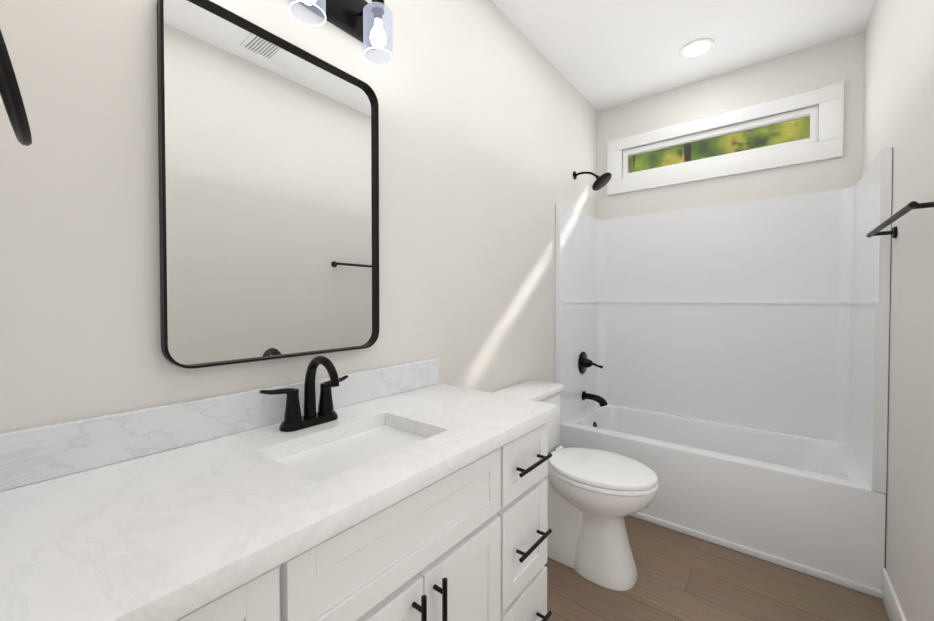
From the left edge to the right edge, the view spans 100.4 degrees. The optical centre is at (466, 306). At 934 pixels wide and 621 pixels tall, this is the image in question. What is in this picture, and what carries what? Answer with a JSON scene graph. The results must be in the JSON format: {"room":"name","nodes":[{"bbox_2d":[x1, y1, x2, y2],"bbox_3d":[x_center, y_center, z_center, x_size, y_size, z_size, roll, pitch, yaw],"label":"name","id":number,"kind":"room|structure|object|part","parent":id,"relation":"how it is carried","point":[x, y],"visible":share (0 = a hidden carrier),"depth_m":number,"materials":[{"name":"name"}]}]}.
{"room":"bathroom","nodes":[
{"label":"bathroom","id":0,"kind":"room"},
{"bbox_2d":[0,0,597,452],"bbox_3d":[0.020,-0.158,1.951,0.100,2.790,3.400,1,1,39],"label":"wall","id":1,"kind":"structure","parent":0,"point":[488,130],"depth_m":1.24,"materials":[{"name":"paint"}]},
{"bbox_2d":[157,0,378,368],"bbox_3d":[-0.523,-0.310,1.160,0.030,0.920,0.630,1,1,39],"label":"mirror glass","id":2,"kind":"object","parent":1,"relation":"attached to","point":[270,198],"depth_m":1.09,"materials":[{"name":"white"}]},
{"bbox_3d":[-0.523,-0.310,1.160,0.030,0.920,0.630,1,1,39],"label":"mirror frame","id":3,"kind":"part","parent":2,"relation":"part of","materials":[{"name":"black metal"}]},
{"bbox_2d":[289,0,392,65],"bbox_3d":[-0.472,-0.940,1.121,0.147,0.218,0.620,1,1,39],"label":"sconce","id":4,"kind":"object","parent":1,"relation":"attached to","point":[360,20],"visible":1,"depth_m":1.29,"materials":[{"name":"glass"}]},
{"bbox_2d":[573,171,611,190],"bbox_3d":[0.876,-0.889,2.724,0.260,0.163,0.152,1,1,39],"label":"shower head","id":5,"kind":"object","parent":1,"relation":"attached to","point":[601,181],"visible":1,"depth_m":2.69},
{"bbox_2d":[491,0,874,111],"bbox_3d":[0.353,-1.563,1.042,1.724,0.050,4.370,1,1,39],"label":"ceiling","id":6,"kind":"structure","parent":0,"point":[600,55],"depth_m":2.23,"materials":[{"name":"paint"}]},
{"bbox_2d":[679,38,714,58],"bbox_3d":[1.389,-1.555,2.355,0.188,0.008,0.188,1,1,39],"label":"recessed light","id":7,"kind":"object","parent":6,"relation":"in","point":[698,48],"depth_m":2.35,"materials":[{"name":"white plastic"}]},
{"bbox_2d":[544,515,888,620],"bbox_3d":[0.353,1.276,1.089,1.724,0.050,4.370,1,1,39],"label":"floor","id":8,"kind":"structure","parent":0,"point":[683,577],"depth_m":1.69,"materials":[{"name":"brown wood"}]},
{"bbox_2d":[160,414,558,620],"bbox_3d":[-0.311,0.817,1.004,0.577,0.870,1.278,1,1,39],"label":"bathroom vanity","id":9,"kind":"object","parent":8,"relation":"on","point":[415,491],"depth_m":0.89,"materials":[{"name":"white wood"}]},
{"bbox_2d":[0,382,558,620],"bbox_3d":[-0.310,0.362,1.004,0.571,0.040,1.290,1,1,39],"label":"countertop","id":10,"kind":"structure","parent":9,"relation":"on","point":[137,537],"depth_m":0.69,"materials":[{"name":"white stone"}]},
{"bbox_2d":[259,356,348,431],"bbox_3d":[-0.413,0.239,1.094,0.170,0.202,0.270,1,1,39],"label":"faucet","id":11,"kind":"object","parent":10,"relation":"on","point":[294,420],"visible":1,"depth_m":1.10,"materials":[{"name":"black metal"}]},
{"bbox_2d":[280,422,419,473],"bbox_3d":[-0.277,0.457,1.005,0.289,0.174,0.419,1,1,39],"label":"sink","id":12,"kind":"object","parent":10,"relation":"in","point":[333,453],"depth_m":1.05,"materials":[{"name":"white ceramic"}]},
{"bbox_2d":[493,380,658,590],"bbox_3d":[0.535,0.839,1.915,0.744,0.797,0.450,1,1,39],"label":"toilet","id":13,"kind":"object","parent":8,"relation":"on","point":[595,497],"visible":0.77,"depth_m":1.77,"materials":[{"name":"white ceramic"}]},
{"bbox_3d":[0.327,0.613,2.077,0.211,0.350,0.450,1,1,39],"label":"tank","id":14,"kind":"part","parent":13,"relation":"part of","materials":[{"name":"white ceramic"}]},
{"bbox_3d":[0.627,0.767,1.840,0.509,0.052,0.384,1,1,39],"label":"seat","id":15,"kind":"part","parent":13,"relation":"part of","materials":[{"name":"white plastic"}]},
{"bbox_2d":[555,147,891,598],"bbox_3d":[1.411,0.277,2.401,1.518,1.905,0.768,1,1,39],"label":"bathtub","id":16,"kind":"object","parent":8,"relation":"on","point":[721,371],"visible":0.83,"depth_m":2.40,"materials":[{"name":"white plastic"}]},
{"bbox_3d":[1.414,0.382,2.407,1.518,0.795,0.757,1,1,39],"label":"panel","id":17,"kind":"part","parent":16,"relation":"part of","materials":[{"name":"white plastic"}]},
{"bbox_3d":[1.414,-0.354,2.395,1.518,0.643,0.757,1,1,39],"label":"panel","id":18,"kind":"part","parent":16,"relation":"part of","materials":[{"name":"white plastic"}]},
{"bbox_2d":[597,31,864,219],"bbox_3d":[1.683,-0.171,2.736,1.724,2.790,0.100,1,1,39],"label":"wall","id":19,"kind":"structure","parent":0,"point":[834,61],"depth_m":2.53,"materials":[{"name":"paint"}]},
{"bbox_2d":[607,80,843,195],"bbox_3d":[1.659,-1.091,2.688,1.355,0.433,0.066,1,1,39],"label":"window unit","id":20,"kind":"structure","parent":19,"relation":"in","point":[811,112],"depth_m":2.56,"materials":[{"name":"white plastic"}]},
{"bbox_3d":[1.674,-1.096,2.702,1.062,0.151,0.004,1,1,39],"label":"glass","id":21,"kind":"part","parent":20,"relation":"part of","materials":[{"name":"clear glass"}]},
{"bbox_2d":[862,0,933,620],"bbox_3d":[0.988,-0.135,0.560,0.100,2.790,4.370,1,1,39],"label":"wall","id":22,"kind":"structure","parent":0,"point":[898,115],"depth_m":1.41,"materials":[{"name":"paint"}]},
{"bbox_2d":[881,567,906,620],"bbox_3d":[0.712,1.196,0.327,0.013,0.135,3.388,1,1,39],"label":"baseboard","id":23,"kind":"structure","parent":22,"relation":"attached to","point":[893,607],"depth_m":1.53,"materials":[{"name":"white wood"}]},
{"bbox_2d":[866,201,933,237],"bbox_3d":[1.504,-0.293,1.351,0.080,0.048,0.675,1,1,39],"label":"towel rail","id":24,"kind":"object","parent":22,"relation":"attached to","point":[907,208],"visible":1,"depth_m":1.28,"materials":[{"name":"black metal"}]},
{"bbox_3d":[-0.703,-0.133,0.418,0.880,2.790,0.100,1,1,39],"label":"wall","id":25,"kind":"structure","parent":0,"visible":0},
{"bbox_2d":[0,29,31,145],"bbox_3d":[-0.546,-0.278,0.420,0.165,0.175,0.102,1,1,39],"label":"towel ring","id":26,"kind":"object","parent":25,"relation":"attached to","point":[11,97],"visible":1,"depth_m":0.41,"materials":[{"name":"black metal"}]},
{"label":"outside","id":27,"kind":"structure","parent":0,"visible":0},
{"bbox_2d":[629,117,809,172],"bbox_3d":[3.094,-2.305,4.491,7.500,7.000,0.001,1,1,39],"label":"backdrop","id":28,"kind":"structure","parent":27,"point":[743,143],"depth_m":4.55,"materials":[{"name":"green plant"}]}
]}

